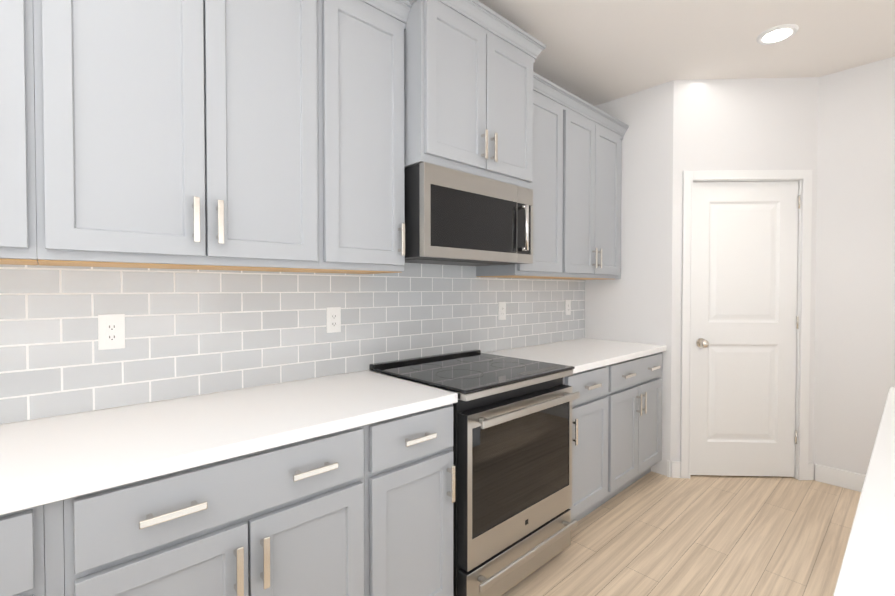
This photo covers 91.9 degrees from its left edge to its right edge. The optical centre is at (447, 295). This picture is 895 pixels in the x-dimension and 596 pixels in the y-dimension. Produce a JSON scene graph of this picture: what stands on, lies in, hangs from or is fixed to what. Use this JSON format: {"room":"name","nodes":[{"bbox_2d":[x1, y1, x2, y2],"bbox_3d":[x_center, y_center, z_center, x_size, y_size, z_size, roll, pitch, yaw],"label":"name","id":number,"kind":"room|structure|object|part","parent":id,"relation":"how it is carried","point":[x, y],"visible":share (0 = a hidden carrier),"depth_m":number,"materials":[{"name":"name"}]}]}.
{"room":"kitchen","nodes":[
{"label":"kitchen","id":0,"kind":"room"},
{"bbox_2d":[6,341,560,423],"bbox_3d":[-0.783,-0.091,1.826,7.965,2.740,0.120,-1,1,-43],"label":"wall","id":1,"kind":"structure","parent":0,"point":[222,391],"depth_m":1.62,"materials":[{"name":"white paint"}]},
{"bbox_2d":[0,0,43,263],"bbox_3d":[-1.413,-0.661,0.930,0.762,1.117,0.324,-1,1,-43],"label":"upper cabinet","id":2,"kind":"object","parent":1,"relation":"attached to","point":[21,58],"depth_m":1.06,"materials":[{"name":"grey wood"}]},
{"bbox_2d":[40,0,327,271],"bbox_3d":[-0.853,-0.670,1.447,0.762,1.117,0.324,-1,1,-43],"label":"upper cabinet","id":3,"kind":"object","parent":1,"relation":"attached to","point":[273,135],"depth_m":1.30,"materials":[{"name":"grey wood"}]},
{"bbox_2d":[0,263,584,423],"bbox_3d":[-0.945,-0.067,1.589,5.566,1.100,0.008,-1,1,-43],"label":"tile backsplash","id":4,"kind":"structure","parent":1,"relation":"attached to","point":[191,332],"depth_m":1.68,"materials":[{"name":"grey tile"}]},
{"bbox_2d":[98,314,124,349],"bbox_3d":[-1.109,0.118,1.431,0.070,0.115,0.007,-1,1,-43],"label":"electrical outlet","id":5,"kind":"object","parent":4,"relation":"attached to","point":[111,331],"visible":1,"depth_m":1.43,"materials":[{"name":"white plastic"}]},
{"bbox_2d":[326,307,340,332],"bbox_3d":[-0.519,0.109,1.975,0.070,0.115,0.007,-1,1,-43],"label":"electrical outlet","id":6,"kind":"object","parent":4,"relation":"attached to","point":[333,319],"visible":1,"depth_m":1.97,"materials":[{"name":"white plastic"}]},
{"bbox_2d":[498,302,505,319],"bbox_3d":[0.351,0.095,2.778,0.070,0.115,0.007,-1,1,-43],"label":"electrical outlet","id":7,"kind":"object","parent":4,"relation":"attached to","point":[501,310],"visible":1,"depth_m":2.77,"materials":[{"name":"white plastic"}]},
{"bbox_2d":[565,300,570,314],"bbox_3d":[0.920,0.086,3.303,0.070,0.115,0.007,-1,1,-43],"label":"electrical outlet","id":8,"kind":"object","parent":4,"relation":"attached to","point":[567,307],"visible":1,"depth_m":3.30,"materials":[{"name":"white plastic"}]},
{"bbox_2d":[316,0,407,273],"bbox_3d":[-0.427,-0.677,1.840,0.396,1.117,0.324,-1,1,-43],"label":"upper cabinet","id":9,"kind":"object","parent":1,"relation":"attached to","point":[368,39],"depth_m":1.73,"materials":[{"name":"grey wood"}]},
{"bbox_2d":[408,0,539,191],"bbox_3d":[0.036,-0.946,2.188,0.759,0.760,0.434,-1,1,-43],"label":"upper cabinet","id":10,"kind":"object","parent":1,"relation":"attached to","point":[474,88],"depth_m":1.97,"materials":[{"name":"grey wood"}]},
{"bbox_2d":[404,162,532,265],"bbox_3d":[0.051,-0.364,2.182,0.750,0.393,0.475,-1,1,-43],"label":"microwave","id":11,"kind":"object","parent":10,"relation":"attached to","point":[456,217],"visible":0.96,"depth_m":1.96,"materials":[{"name":"silver metal"}]},
{"bbox_3d":[0.392,-0.347,2.207,0.021,0.232,0.049,-1,1,-43],"label":"handle","id":12,"kind":"part","parent":11,"relation":"part of","materials":[{"name":"silver metal"}]},
{"bbox_3d":[-0.755,-1.225,1.432,5.470,0.177,0.464,-1,1,-43],"label":"crown","id":13,"kind":"part","parent":10,"relation":"part of","materials":[{"name":"grey wood"}]},
{"bbox_2d":[476,76,627,279],"bbox_3d":[0.743,-0.695,2.920,1.263,1.117,0.324,-1,1,-43],"label":"upper cabinet","id":14,"kind":"object","parent":1,"relation":"attached to","point":[577,205],"depth_m":2.78,"materials":[{"name":"grey wood"}]},
{"bbox_2d":[585,80,673,475],"bbox_3d":[1.415,-0.116,3.319,0.250,2.740,0.667,-1,1,-43],"label":"wall","id":15,"kind":"structure","parent":0,"point":[633,304],"depth_m":3.12,"materials":[{"name":"white paint"}]},
{"bbox_2d":[502,471,860,595],"bbox_3d":[1.021,1.362,-0.105,7.965,0.100,5.440,-1,1,-43],"label":"floor","id":16,"kind":"structure","parent":0,"point":[650,533],"depth_m":2.25,"materials":[{"name":"brown wood"}]},
{"bbox_2d":[0,498,75,595],"bbox_3d":[-1.296,0.858,0.856,0.799,0.876,0.630,-1,1,-43],"label":"base cabinet","id":17,"kind":"object","parent":16,"relation":"on","point":[36,542],"depth_m":0.88,"materials":[{"name":"grey wood"}]},
{"bbox_2d":[0,370,457,514],"bbox_3d":[-1.450,0.402,0.701,3.468,0.036,0.636,-1,1,-43],"label":"countertop","id":18,"kind":"structure","parent":17,"relation":"on","point":[47,460],"depth_m":1.22,"materials":[{"name":"white stone"}]},
{"bbox_2d":[72,423,375,595],"bbox_3d":[-0.745,0.849,1.364,0.757,0.876,0.630,-1,1,-43],"label":"base cabinet","id":19,"kind":"object","parent":16,"relation":"on","point":[365,510],"depth_m":1.13,"materials":[{"name":"grey wood"}]},
{"bbox_2d":[376,404,454,595],"bbox_3d":[-0.323,0.843,1.754,0.392,0.876,0.630,-1,1,-43],"label":"base cabinet","id":20,"kind":"object","parent":16,"relation":"on","point":[415,469],"depth_m":1.53,"materials":[{"name":"grey wood"}]},
{"bbox_2d":[369,350,579,595],"bbox_3d":[0.139,0.803,2.106,0.754,0.944,0.718,-1,1,-43],"label":"range","id":21,"kind":"object","parent":16,"relation":"on","point":[513,525],"visible":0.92,"depth_m":1.84,"materials":[{"name":"silver metal"}]},
{"bbox_3d":[0.325,1.145,1.910,0.732,0.176,0.050,-1,1,-43],"label":"drawer","id":22,"kind":"part","parent":21,"relation":"part of","materials":[{"name":"silver metal"}]},
{"bbox_3d":[0.327,0.744,1.901,0.732,0.595,0.055,-1,1,-43],"label":"door","id":23,"kind":"part","parent":21,"relation":"part of","materials":[{"name":"silver metal"}]},
{"bbox_3d":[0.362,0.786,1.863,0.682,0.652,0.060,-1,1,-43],"label":"handle","id":24,"kind":"part","parent":21,"relation":"part of","materials":[{"name":"silver metal"}]},
{"bbox_2d":[563,364,611,521],"bbox_3d":[0.550,0.829,2.559,0.453,0.876,0.630,-1,1,-43],"label":"base cabinet","id":25,"kind":"object","parent":16,"relation":"on","point":[591,412],"depth_m":2.36,"materials":[{"name":"grey wood"}]},
{"bbox_2d":[486,338,666,373],"bbox_3d":[0.849,0.366,2.823,1.263,0.036,0.636,-1,1,-43],"label":"countertop","id":26,"kind":"structure","parent":25,"relation":"on","point":[582,354],"depth_m":2.70,"materials":[{"name":"white stone"}]},
{"bbox_2d":[612,352,662,497],"bbox_3d":[1.013,0.822,2.987,0.809,0.876,0.630,-1,1,-43],"label":"base cabinet","id":27,"kind":"object","parent":16,"relation":"on","point":[637,382],"depth_m":2.72,"materials":[{"name":"grey wood"}]},
{"bbox_2d":[833,387,894,595],"bbox_3d":[0.734,0.853,-0.021,3.950,0.914,1.185,-1,1,-43],"label":"kitchen island","id":28,"kind":"object","parent":16,"relation":"on","point":[868,566],"visible":1,"depth_m":0.71,"materials":[{"name":"white"}]},
{"bbox_2d":[478,0,894,105],"bbox_3d":[1.021,-1.478,-0.152,7.965,0.100,5.440,-1,1,-43],"label":"ceiling","id":29,"kind":"structure","parent":0,"point":[595,52],"depth_m":2.48,"materials":[{"name":"white paint"}]},
{"bbox_2d":[756,24,798,44],"bbox_3d":[1.851,-1.465,2.433,0.190,0.012,0.190,-1,1,-43],"label":"recessed light","id":30,"kind":"object","parent":29,"relation":"in","point":[777,34],"visible":1,"depth_m":2.42,"materials":[{"name":"white"}]},
{"bbox_2d":[670,77,818,476],"bbox_3d":[2.057,-0.111,3.027,1.010,2.740,0.115,0,1,2],"label":"wall","id":31,"kind":"structure","parent":0,"point":[745,124],"depth_m":2.96,"materials":[{"name":"white paint"}]},
{"bbox_2d":[671,461,813,479],"bbox_3d":[2.029,1.203,2.985,0.952,0.115,0.013,0,1,2],"label":"baseboard","id":32,"kind":"structure","parent":31,"relation":"attached to","point":[675,469],"depth_m":3.00,"materials":[{"name":"white wood"}]},
{"bbox_2d":[690,181,797,476],"bbox_3d":[2.041,0.232,3.005,0.711,2.032,0.035,0,1,2],"label":"pantry door","id":33,"kind":"structure","parent":31,"relation":"in","point":[744,306],"depth_m":2.99,"materials":[{"name":"white wood"}]},
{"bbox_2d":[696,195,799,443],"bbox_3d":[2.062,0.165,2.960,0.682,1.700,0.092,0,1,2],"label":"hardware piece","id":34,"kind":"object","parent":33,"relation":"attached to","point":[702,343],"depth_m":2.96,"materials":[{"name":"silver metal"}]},
{"bbox_2d":[680,170,811,480],"bbox_3d":[2.042,0.202,3.023,0.851,2.114,0.137,0,1,2],"label":"door frame","id":35,"kind":"structure","parent":31,"relation":"attached to","point":[803,178],"depth_m":2.96,"materials":[{"name":"white wood"}]},
{"bbox_2d":[813,56,894,479],"bbox_3d":[3.901,-0.086,1.532,0.120,2.740,3.974,-1,1,-43],"label":"wall","id":36,"kind":"structure","parent":0,"point":[854,371],"depth_m":2.81,"materials":[{"name":"white paint"}]},
{"bbox_2d":[815,464,865,491],"bbox_3d":[3.800,1.226,1.561,0.016,0.115,3.802,-1,1,-43],"label":"baseboard","id":37,"kind":"structure","parent":36,"relation":"attached to","point":[840,478],"depth_m":2.86,"materials":[{"name":"white wood"}]}
]}

